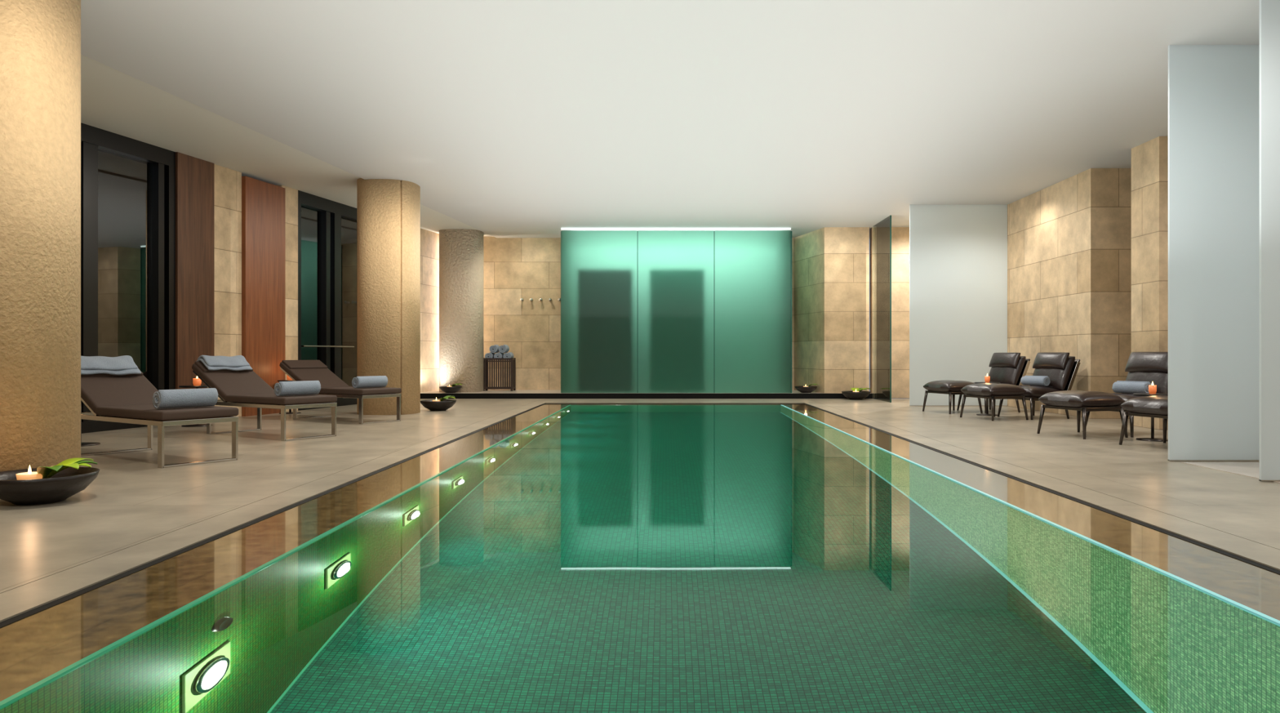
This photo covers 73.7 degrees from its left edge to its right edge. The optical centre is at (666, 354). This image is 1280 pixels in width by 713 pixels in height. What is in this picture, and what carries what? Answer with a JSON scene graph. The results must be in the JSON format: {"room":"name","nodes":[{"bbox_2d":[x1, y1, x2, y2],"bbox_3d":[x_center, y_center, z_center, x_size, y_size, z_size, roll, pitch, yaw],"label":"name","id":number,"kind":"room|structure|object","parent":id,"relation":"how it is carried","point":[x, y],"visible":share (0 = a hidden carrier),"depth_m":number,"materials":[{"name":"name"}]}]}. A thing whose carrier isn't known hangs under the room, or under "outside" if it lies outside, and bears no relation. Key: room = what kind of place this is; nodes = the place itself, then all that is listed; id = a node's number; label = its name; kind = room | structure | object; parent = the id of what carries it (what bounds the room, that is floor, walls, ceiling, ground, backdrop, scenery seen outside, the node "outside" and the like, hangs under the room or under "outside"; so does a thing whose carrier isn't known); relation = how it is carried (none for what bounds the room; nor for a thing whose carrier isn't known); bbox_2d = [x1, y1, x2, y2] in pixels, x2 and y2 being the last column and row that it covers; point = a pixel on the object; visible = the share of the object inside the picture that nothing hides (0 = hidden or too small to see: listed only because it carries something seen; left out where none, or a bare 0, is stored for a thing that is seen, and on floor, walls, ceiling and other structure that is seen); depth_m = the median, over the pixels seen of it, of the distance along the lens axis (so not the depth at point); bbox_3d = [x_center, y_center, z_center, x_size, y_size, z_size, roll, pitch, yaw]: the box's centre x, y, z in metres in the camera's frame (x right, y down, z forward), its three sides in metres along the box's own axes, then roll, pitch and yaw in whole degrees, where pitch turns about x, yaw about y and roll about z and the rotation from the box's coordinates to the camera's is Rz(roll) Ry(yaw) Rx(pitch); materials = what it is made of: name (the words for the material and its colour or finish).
{"room":"spa","nodes":[
{"label":"spa","id":0,"kind":"room"},
{"bbox_2d":[213,164,297,416],"bbox_3d":[-5.869,-0.820,12.043,0.250,3.340,1.831,0,0,11],"label":"wall","id":1,"kind":"structure","parent":0,"point":[227,181],"depth_m":11.53,"materials":[{"name":"stone"}]},
{"bbox_2d":[175,151,213,389],"bbox_3d":[-6.084,-0.820,10.828,0.280,3.340,0.637,0,0,11],"label":"wood panel","id":2,"kind":"object","parent":1,"relation":"attached to","point":[194,176],"visible":0.5,"depth_m":10.76,"materials":[{"name":"brown wood"}]},
{"bbox_2d":[241,175,284,416],"bbox_3d":[-5.823,-0.795,12.123,0.310,3.290,0.870,0,0,11],"label":"wood panel","id":3,"kind":"object","parent":1,"relation":"attached to","point":[263,203],"visible":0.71,"depth_m":12.03,"materials":[{"name":"brown wood"}]},
{"bbox_2d":[297,397,356,410],"bbox_3d":[-5.469,0.790,14.018,0.200,0.120,2.199,0,0,11],"label":"sill","id":4,"kind":"structure","parent":1,"relation":"attached to","point":[343,401],"depth_m":14.13,"materials":[{"name":"black stone"}]},
{"bbox_2d":[301,205,320,360],"bbox_3d":[-5.589,-1.100,13.420,0.012,2.397,0.496,0,0,11],"label":"glass","id":5,"kind":"object","parent":4,"relation":"on","point":[310,276],"depth_m":13.43,"materials":[{"name":"clear glass"}]},
{"bbox_2d":[341,216,356,386],"bbox_3d":[-5.388,-0.881,14.482,0.012,2.836,0.452,0,0,11],"label":"glass","id":6,"kind":"object","parent":4,"relation":"on","point":[348,227],"depth_m":14.50,"materials":[{"name":"clear glass"}]},
{"bbox_2d":[297,190,356,399],"bbox_3d":[-5.469,-0.880,14.018,0.200,3.220,2.199,0,0,11],"label":"window","id":7,"kind":"structure","parent":1,"relation":"in","point":[306,199],"depth_m":13.77,"materials":[{"name":"black metal"}]},
{"bbox_2d":[303,345,354,346],"bbox_3d":[-5.383,-0.130,13.669,0.024,0.023,1.382,0,0,11],"label":"handrail","id":8,"kind":"object","parent":7,"relation":"attached to","point":[304,345],"visible":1,"depth_m":13.56,"materials":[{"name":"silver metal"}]},
{"bbox_2d":[0,402,545,622],"bbox_3d":[-2.247,1.000,6.253,0.240,0.300,17.505,0,0,0],"label":"trim border","id":9,"kind":"structure","parent":0,"point":[17,601],"depth_m":3.97,"materials":[{"name":"stone"}]},
{"bbox_2d":[0,403,546,627],"bbox_3d":[-2.107,1.003,6.250,0.040,0.294,17.500,0,0,0],"label":"trim","id":10,"kind":"structure","parent":0,"point":[11,620],"depth_m":3.75,"materials":[{"name":"black"}]},
{"bbox_2d":[0,403,571,701],"bbox_3d":[-1.865,1.004,6.220,0.445,0.292,17.440,0,0,0],"label":"pool edge","id":11,"kind":"structure","parent":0,"point":[34,647],"depth_m":3.31,"materials":[{"name":"stone"}]},
{"bbox_2d":[80,53,492,235],"bbox_3d":[-6.181,-2.550,7.856,5.262,0.120,20.800,0,0,0],"label":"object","id":12,"kind":"object","parent":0,"point":[113,100],"depth_m":9.76,"materials":[{"name":"white paint"}]},
{"bbox_2d":[420,227,439,392],"bbox_3d":[-5.008,-0.820,16.588,0.250,3.340,3.023,0,0,11],"label":"wall","id":13,"kind":"structure","parent":0,"point":[429,240],"depth_m":17.16,"materials":[{"name":"stone"}]},
{"bbox_2d":[420,393,873,398],"bbox_3d":[-0.460,0.800,16.425,8.880,0.100,0.050,0,0,0],"label":"trim","id":14,"kind":"structure","parent":13,"relation":"attached to","point":[422,395],"depth_m":16.40,"materials":[{"name":"black stone"}]},
{"bbox_2d":[484,235,794,390],"bbox_3d":[-0.300,-0.670,18.100,9.000,3.640,0.200,0,0,0],"label":"wall","id":15,"kind":"structure","parent":0,"point":[515,268],"depth_m":18.00,"materials":[{"name":"stone"}]},
{"bbox_2d":[520,297,560,301],"bbox_3d":[-2.632,-1.150,17.927,0.856,0.064,0.115,0,0,0],"label":"hook rail","id":16,"kind":"object","parent":15,"relation":"attached to","point":[521,299],"visible":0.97,"depth_m":17.87,"materials":[{"name":"silver metal"}]},
{"bbox_2d":[0,404,1279,712],"bbox_3d":[0.164,0.860,6.000,3.562,0.001,17.000,0,0,0],"label":"pool water","id":17,"kind":"object","parent":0,"point":[591,558],"visible":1,"depth_m":2.97,"materials":[{"name":"green liquid"}]},
{"bbox_2d":[0,398,1279,593],"bbox_3d":[-0.500,1.000,6.950,17.400,0.300,18.900,0,0,0],"label":"floor","id":18,"kind":"structure","parent":0,"point":[131,501],"depth_m":6.51,"materials":[{"name":"stone"}]},
{"bbox_2d":[0,0,80,471],"bbox_3d":[-4.300,-0.805,5.420,0.900,3.310,0.900,0,0,0],"label":"column","id":19,"kind":"structure","parent":18,"relation":"on","point":[40,40],"depth_m":5.26,"materials":[{"name":"stone"}]},
{"bbox_2d":[0,457,99,505],"bbox_3d":[-3.620,0.738,4.930,0.580,0.225,0.580,0,0,0],"label":"bowl","id":20,"kind":"object","parent":18,"relation":"on","point":[41,485],"visible":1,"depth_m":4.82,"materials":[{"name":"black wood"}]},
{"bbox_2d":[15,471,42,479],"bbox_3d":[-3.635,0.707,4.872,0.128,0.058,0.128,0,0,0],"label":"candle","id":21,"kind":"object","parent":20,"relation":"on","point":[27,475],"depth_m":4.84,"materials":[{"name":"white wax"}]},
{"bbox_2d":[80,400,100,446],"bbox_3d":[-5.500,0.547,8.000,0.380,0.605,0.380,0,0,0],"label":"side table","id":22,"kind":"object","parent":18,"relation":"on","point":[82,444],"visible":0.13,"depth_m":8.00,"materials":[{"name":"black metal"}]},
{"bbox_2d":[81,420,153,433],"bbox_3d":[-6.295,0.790,9.660,0.200,0.120,1.735,0,0,11],"label":"sill","id":23,"kind":"structure","parent":18,"relation":"on","point":[96,425],"depth_m":9.46,"materials":[{"name":"black stone"}]},
{"bbox_2d":[97,147,151,383],"bbox_3d":[-6.301,-0.785,9.661,0.012,3.030,1.735,0,0,11],"label":"glass","id":24,"kind":"object","parent":23,"relation":"on","point":[124,182],"visible":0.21,"depth_m":9.88,"materials":[{"name":"clear glass"}]},
{"bbox_2d":[80,355,238,467],"bbox_3d":[-4.323,0.428,7.083,1.742,0.844,0.600,0,0,33],"label":"sun lounger","id":25,"kind":"object","parent":18,"relation":"on","point":[113,388],"visible":0.93,"depth_m":6.87,"materials":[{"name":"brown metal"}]},
{"bbox_2d":[80,355,137,370],"bbox_3d":[-4.925,0.087,7.474,0.292,0.107,0.488,31,16,29],"label":"towel","id":26,"kind":"object","parent":25,"relation":"hanging from","point":[125,362],"depth_m":7.43,"materials":[{"name":"grey fabric"}]},
{"bbox_2d":[80,368,141,374],"bbox_3d":[-4.924,0.118,7.474,0.320,0.103,0.516,31,16,29],"label":"towel","id":27,"kind":"object","parent":25,"relation":"hanging from","point":[83,371],"depth_m":7.40,"materials":[{"name":"grey fabric"}]},
{"bbox_2d":[80,374,158,413],"bbox_3d":[-4.749,0.291,7.360,0.740,0.070,0.600,31,16,29],"label":"cushion","id":28,"kind":"object","parent":25,"relation":"on","point":[97,391],"depth_m":7.26,"materials":[{"name":"brown fabric"}]},
{"bbox_2d":[178,376,212,426],"bbox_3d":[-5.580,0.547,10.150,0.380,0.605,0.380,0,0,0],"label":"side table","id":29,"kind":"object","parent":18,"relation":"on","point":[197,382],"visible":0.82,"depth_m":10.06,"materials":[{"name":"black metal"}]},
{"bbox_2d":[191,355,337,440],"bbox_3d":[-4.303,0.428,9.083,1.742,0.844,0.600,0,0,33],"label":"sun lounger","id":30,"kind":"object","parent":18,"relation":"on","point":[236,383],"visible":0.98,"depth_m":8.97,"materials":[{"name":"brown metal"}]},
{"bbox_2d":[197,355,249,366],"bbox_3d":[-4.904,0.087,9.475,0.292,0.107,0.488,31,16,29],"label":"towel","id":31,"kind":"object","parent":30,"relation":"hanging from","point":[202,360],"depth_m":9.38,"materials":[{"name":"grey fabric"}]},
{"bbox_2d":[196,357,252,370],"bbox_3d":[-4.904,0.118,9.474,0.320,0.103,0.516,31,16,29],"label":"towel","id":32,"kind":"object","parent":30,"relation":"hanging from","point":[202,363],"depth_m":9.36,"materials":[{"name":"grey fabric"}]},
{"bbox_2d":[191,363,274,399],"bbox_3d":[-4.729,0.291,9.360,0.740,0.070,0.600,31,16,29],"label":"cushion","id":33,"kind":"object","parent":30,"relation":"on","point":[227,382],"depth_m":9.25,"materials":[{"name":"brown fabric"}]},
{"bbox_2d":[277,374,301,413],"bbox_3d":[-5.420,0.547,12.300,0.340,0.605,0.340,0,0,0],"label":"side table","id":34,"kind":"object","parent":18,"relation":"on","point":[289,379],"visible":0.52,"depth_m":12.26,"materials":[{"name":"black metal"}]},
{"bbox_2d":[279,360,401,423],"bbox_3d":[-4.253,0.463,11.097,1.719,0.775,0.600,0,0,33],"label":"sun lounger","id":35,"kind":"object","parent":18,"relation":"on","point":[371,386],"visible":0.88,"depth_m":10.88,"materials":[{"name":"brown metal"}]},
{"bbox_2d":[279,361,348,386],"bbox_3d":[-4.689,0.291,11.380,0.740,0.070,0.600,31,16,29],"label":"cushion","id":36,"kind":"object","parent":35,"relation":"on","point":[297,371],"depth_m":11.33,"materials":[{"name":"brown fabric"}]},
{"bbox_2d":[356,177,420,414],"bbox_3d":[-4.020,-0.820,12.380,0.840,3.340,0.840,0,0,0],"label":"column","id":37,"kind":"structure","parent":18,"relation":"on","point":[388,210],"depth_m":12.00,"materials":[{"name":"stone"}]},
{"bbox_2d":[420,395,456,410],"bbox_3d":[-3.460,0.742,12.950,0.540,0.216,0.540,0,0,0],"label":"bowl","id":38,"kind":"object","parent":18,"relation":"on","point":[443,403],"visible":0.98,"depth_m":12.79,"materials":[{"name":"black stone"}]},
{"bbox_2d":[420,390,871,393],"bbox_3d":[-0.485,0.950,17.275,8.930,0.400,1.650,0,0,0],"label":"platform","id":39,"kind":"object","parent":18,"relation":"on","point":[485,391],"visible":0.07,"depth_m":16.50,"materials":[{"name":"stone"}]},
{"bbox_2d":[439,383,462,392],"bbox_3d":[-4.218,0.662,16.700,0.444,0.177,0.440,0,0,0],"label":"bowl","id":40,"kind":"object","parent":39,"relation":"on","point":[452,388],"visible":1,"depth_m":16.57,"materials":[{"name":"black wood"}]},
{"bbox_2d":[439,228,484,391],"bbox_3d":[-4.160,-0.870,17.350,0.860,3.240,0.860,0,0,0],"label":"column","id":41,"kind":"structure","parent":39,"relation":"on","point":[461,251],"depth_m":16.95,"materials":[{"name":"stone"}]},
{"bbox_2d":[483,344,515,391],"bbox_3d":[-3.450,0.274,17.620,0.620,0.952,0.360,0,0,0],"label":"towel rack","id":42,"kind":"object","parent":39,"relation":"on","point":[494,348],"visible":1,"depth_m":17.45,"materials":[{"name":"brown wood"}]},
{"bbox_2d":[484,351,494,357],"bbox_3d":[-3.635,0.037,17.620,0.165,0.168,0.331,0,0,0],"label":"towel","id":43,"kind":"object","parent":42,"relation":"on","point":[491,354],"depth_m":17.46,"materials":[{"name":"grey fabric"}]},
{"bbox_2d":[488,344,499,352],"bbox_3d":[-3.540,-0.118,17.620,0.164,0.168,0.331,0,0,0],"label":"towel","id":44,"kind":"object","parent":42,"relation":"hanging from","point":[495,348],"depth_m":17.46,"materials":[{"name":"grey fabric"}]},
{"bbox_2d":[493,351,504,357],"bbox_3d":[-3.444,0.037,17.620,0.165,0.168,0.330,0,0,0],"label":"towel","id":45,"kind":"object","parent":42,"relation":"on","point":[500,354],"depth_m":17.46,"materials":[{"name":"grey fabric"}]},
{"bbox_2d":[498,344,509,352],"bbox_3d":[-3.349,-0.118,17.620,0.164,0.168,0.331,0,0,0],"label":"towel","id":46,"kind":"object","parent":42,"relation":"hanging from","point":[502,348],"depth_m":17.47,"materials":[{"name":"grey fabric"}]},
{"bbox_2d":[502,351,513,357],"bbox_3d":[-3.254,0.037,17.620,0.165,0.168,0.331,0,0,0],"label":"towel","id":47,"kind":"object","parent":42,"relation":"on","point":[509,354],"depth_m":17.46,"materials":[{"name":"grey fabric"}]},
{"bbox_2d":[560,227,791,392],"bbox_3d":[0.199,-0.851,17.275,4.502,3.202,1.410,0,0,0],"label":"glass partition","id":48,"kind":"object","parent":39,"relation":"on","point":[642,311],"visible":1,"depth_m":16.60,"materials":[{"name":"teal glass"}]},
{"bbox_2d":[794,383,817,392],"bbox_3d":[2.748,0.663,16.720,0.455,0.175,0.440,0,0,0],"label":"bowl","id":49,"kind":"object","parent":39,"relation":"on","point":[808,388],"visible":0.99,"depth_m":16.59,"materials":[{"name":"black wood"}]},
{"bbox_2d":[841,387,871,399],"bbox_3d":[3.592,0.742,16.097,0.564,0.217,0.575,0,0,0],"label":"bowl","id":50,"kind":"object","parent":18,"relation":"on","point":[856,394],"visible":1,"depth_m":15.94,"materials":[{"name":"black stone"}]},
{"bbox_2d":[873,215,891,402],"bbox_3d":[3.973,-0.805,15.730,0.021,3.310,1.300,0,0,0],"label":"glass screen","id":51,"kind":"object","parent":18,"relation":"on","point":[882,229],"visible":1,"depth_m":15.73,"materials":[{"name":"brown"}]},
{"bbox_2d":[922,379,982,413],"bbox_3d":[4.191,0.616,12.535,0.590,0.472,0.666,0,0,-18],"label":"footstool","id":52,"kind":"object","parent":18,"relation":"on","point":[951,388],"visible":0.88,"depth_m":12.32,"materials":[{"name":"black leather"}]},
{"bbox_2d":[923,379,974,391],"bbox_3d":[4.191,0.467,12.535,0.590,0.176,0.660,0,0,-18],"label":"cushion","id":53,"kind":"object","parent":52,"relation":"on","point":[946,385],"depth_m":12.31,"materials":[{"name":"black leather"}]},
{"bbox_2d":[909,204,1007,405],"bbox_3d":[4.800,-0.807,14.010,1.600,3.306,0.030,0,0,0],"label":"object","id":54,"kind":"object","parent":18,"relation":"on","point":[958,252],"visible":0.82,"depth_m":14.00,"materials":[{"name":"white glass"}]},
{"bbox_2d":[974,373,999,415],"bbox_3d":[4.500,0.557,11.950,0.340,0.585,0.340,0,0,0],"label":"side table","id":55,"kind":"object","parent":18,"relation":"on","point":[987,379],"visible":0.75,"depth_m":11.92,"materials":[{"name":"black metal"}]},
{"bbox_2d":[956,352,1030,413],"bbox_3d":[4.893,0.411,12.763,0.817,0.882,0.666,0,0,-18],"label":"leather lounge chair","id":56,"kind":"object","parent":18,"relation":"on","point":[1006,367],"visible":0.56,"depth_m":12.64,"materials":[{"name":"brown leather"}]},
{"bbox_2d":[988,352,1020,367],"bbox_3d":[5.077,0.079,12.823,0.102,0.250,0.620,25,-8,-16],"label":"cushion","id":57,"kind":"object","parent":56,"relation":"on","point":[997,359],"depth_m":12.72,"materials":[{"name":"black leather"}]},
{"bbox_2d":[988,355,1026,385],"bbox_3d":[5.098,0.247,12.830,0.166,0.520,0.660,25,-8,-16],"label":"cushion","id":58,"kind":"object","parent":56,"relation":"on","point":[1011,371],"depth_m":12.61,"materials":[{"name":"black leather"}]},
{"bbox_2d":[960,382,1028,421],"bbox_3d":[4.322,0.616,11.285,0.590,0.472,0.666,0,0,-18],"label":"footstool","id":59,"kind":"object","parent":18,"relation":"on","point":[994,391],"visible":1,"depth_m":11.06,"materials":[{"name":"black leather"}]},
{"bbox_2d":[960,382,1026,396],"bbox_3d":[4.322,0.467,11.285,0.590,0.176,0.660,0,0,-18],"label":"cushion","id":60,"kind":"object","parent":59,"relation":"on","point":[979,389],"depth_m":11.05,"materials":[{"name":"black leather"}]},
{"bbox_2d":[997,351,1080,419],"bbox_3d":[5.023,0.411,11.513,0.817,0.882,0.666,0,0,-18],"label":"leather lounge chair","id":61,"kind":"object","parent":18,"relation":"on","point":[1054,371],"visible":0.88,"depth_m":11.35,"materials":[{"name":"black leather"}]},
{"bbox_2d":[1032,351,1069,368],"bbox_3d":[5.207,0.079,11.573,0.102,0.250,0.620,25,-8,-16],"label":"cushion","id":62,"kind":"object","parent":61,"relation":"on","point":[1043,360],"depth_m":11.48,"materials":[{"name":"black leather"}]},
{"bbox_2d":[1032,355,1075,390],"bbox_3d":[5.228,0.247,11.580,0.166,0.520,0.660,25,-8,-16],"label":"cushion","id":63,"kind":"object","parent":61,"relation":"on","point":[1061,375],"depth_m":11.34,"materials":[{"name":"black leather"}]},
{"bbox_2d":[1036,390,1128,439],"bbox_3d":[4.341,0.616,8.935,0.590,0.472,0.666,0,0,-18],"label":"footstool","id":64,"kind":"object","parent":18,"relation":"on","point":[1077,400],"visible":0.99,"depth_m":8.71,"materials":[{"name":"brown leather"}]},
{"bbox_2d":[1038,390,1124,408],"bbox_3d":[4.341,0.467,8.935,0.590,0.176,0.660,0,0,-18],"label":"cushion","id":65,"kind":"object","parent":64,"relation":"on","point":[1064,398],"depth_m":8.71,"materials":[{"name":"black leather"}]},
{"bbox_2d":[1086,351,1168,437],"bbox_3d":[5.043,0.411,9.163,0.817,0.882,0.666,0,0,-18],"label":"leather lounge chair","id":66,"kind":"object","parent":18,"relation":"on","point":[1144,368],"visible":0.59,"depth_m":9.12,"materials":[{"name":"brown leather"}]},
{"bbox_2d":[1121,371,1168,394],"bbox_3d":[5.248,0.247,9.230,0.166,0.520,0.660,25,-8,-16],"label":"cushion","id":67,"kind":"object","parent":66,"relation":"on","point":[1160,379],"depth_m":9.09,"materials":[{"name":"black leather"}]},
{"bbox_2d":[1124,351,1168,372],"bbox_3d":[5.228,0.079,9.223,0.102,0.250,0.620,25,-8,-16],"label":"cushion","id":68,"kind":"object","parent":66,"relation":"on","point":[1138,362],"depth_m":9.19,"materials":[{"name":"black leather"}]},
{"bbox_2d":[1119,395,1168,444],"bbox_3d":[4.622,0.616,7.805,0.590,0.472,0.666,0,0,-18],"label":"footstool","id":69,"kind":"object","parent":18,"relation":"on","point":[1155,406],"visible":0.41,"depth_m":7.81,"materials":[{"name":"black leather"}]},
{"bbox_2d":[1120,395,1168,415],"bbox_3d":[4.622,0.467,7.805,0.590,0.176,0.660,0,0,-18],"label":"cushion","id":70,"kind":"object","parent":69,"relation":"on","point":[1155,405],"depth_m":7.77,"materials":[{"name":"black leather"}]},
{"bbox_2d":[1133,382,1168,441],"bbox_3d":[4.830,0.557,8.470,0.340,0.585,0.340,0,0,0],"label":"side table","id":71,"kind":"object","parent":18,"relation":"on","point":[1152,388],"visible":0.8,"depth_m":8.44,"materials":[{"name":"black metal"}]},
{"bbox_2d":[1167,44,1259,460],"bbox_3d":[4.750,-0.807,6.790,1.500,3.306,0.030,0,0,0],"label":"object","id":72,"kind":"object","parent":18,"relation":"on","point":[1214,90],"visible":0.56,"depth_m":6.78,"materials":[{"name":"white glass"}]},
{"bbox_2d":[80,0,1259,239],"bbox_3d":[1.175,-2.535,7.850,14.050,0.150,20.700,0,0,0],"label":"ceiling","id":73,"kind":"structure","parent":0,"point":[509,118],"depth_m":7.90,"materials":[{"name":"grey paint"}]},
{"bbox_2d":[569,403,781,404],"bbox_3d":[0.165,1.004,14.731,3.610,0.292,0.418,0,0,0],"label":"ledge","id":74,"kind":"object","parent":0,"point":[571,403],"visible":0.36,"depth_m":14.58,"materials":[{"name":"stone"}]},
{"bbox_2d":[794,226,869,393],"bbox_3d":[3.315,-0.855,17.250,1.230,3.210,1.500,0,0,0],"label":"wall","id":75,"kind":"structure","parent":0,"point":[832,264],"depth_m":16.50,"materials":[{"name":"stone"}]},
{"bbox_2d":[870,226,909,398],"bbox_3d":[4.795,-0.805,16.600,1.610,3.310,0.200,0,0,0],"label":"wall","id":76,"kind":"structure","parent":0,"point":[900,235],"depth_m":16.50,"materials":[{"name":"stone"}]},
{"bbox_2d":[779,403,1279,620],"bbox_3d":[2.181,1.004,6.220,0.418,0.292,17.440,0,0,0],"label":"pool edge","id":77,"kind":"structure","parent":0,"point":[1255,588],"depth_m":4.20,"materials":[{"name":"stone"}]},
{"bbox_2d":[804,402,1279,570],"bbox_3d":[2.550,1.000,6.253,0.240,0.300,17.505,0,0,0],"label":"trim border","id":78,"kind":"structure","parent":0,"point":[1266,555],"depth_m":4.84,"materials":[{"name":"stone"}]},
{"bbox_2d":[804,403,1279,574],"bbox_3d":[2.410,1.003,6.250,0.040,0.294,17.500,0,0,0],"label":"trim","id":79,"kind":"structure","parent":0,"point":[1250,562],"depth_m":4.61,"materials":[{"name":"black"}]},
{"bbox_2d":[1007,168,1131,418],"bbox_3d":[6.055,-0.805,14.635,0.890,3.310,6.730,0,0,0],"label":"wall","id":80,"kind":"structure","parent":0,"point":[1069,239],"depth_m":11.67,"materials":[{"name":"stone"}]},
{"bbox_2d":[1131,136,1168,429],"bbox_3d":[6.830,-0.805,9.910,2.540,3.310,0.580,0,0,0],"label":"wall","id":81,"kind":"structure","parent":0,"point":[1149,159],"depth_m":9.80,"materials":[{"name":"stone"}]},
{"bbox_2d":[1182,462,1279,483],"bbox_3d":[6.125,0.848,2.100,4.150,0.004,9.200,0,0,0],"label":"floor","id":82,"kind":"structure","parent":0,"point":[1251,469],"depth_m":6.38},
{"bbox_2d":[1258,0,1279,481],"bbox_3d":[4.785,-0.807,5.700,1.630,3.306,0.030,0,0,0],"label":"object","id":83,"kind":"object","parent":82,"relation":"on","point":[1269,10],"visible":1,"depth_m":5.69,"materials":[{"name":"white glass"}]},
{"bbox_3d":[-1.630,1.660,6.000,0.020,1.580,17.000,0,0,0],"label":"pool","id":84,"kind":"object","parent":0,"visible":0},
{"bbox_2d":[0,404,569,708],"bbox_3d":[-1.628,0.862,6.000,0.020,0.016,17.000,0,0,0],"label":"pool edge","id":85,"kind":"object","parent":84,"relation":"on","point":[29,689],"visible":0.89,"depth_m":2.91,"materials":[{"name":"green"}]},
{"bbox_3d":[1.960,1.660,6.000,0.020,1.580,17.000,0,0,0],"label":"pool","id":86,"kind":"object","parent":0,"visible":0},
{"bbox_2d":[781,404,1279,625],"bbox_3d":[1.957,0.862,6.000,0.022,0.016,17.000,0,0,0],"label":"pool edge","id":87,"kind":"object","parent":86,"relation":"on","point":[1268,618],"visible":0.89,"depth_m":3.77,"materials":[{"name":"teal"}]},
{"bbox_3d":[-7.551,-0.820,3.168,2.385,3.340,11.336,0,0,0],"label":"wall","id":88,"kind":"structure","parent":0,"visible":0},
{"bbox_2d":[80,122,175,422],"bbox_3d":[-6.295,-0.880,9.660,0.200,3.220,1.735,0,0,11],"label":"window","id":89,"kind":"structure","parent":88,"relation":"in","point":[104,140],"depth_m":10.26,"materials":[{"name":"black metal"}]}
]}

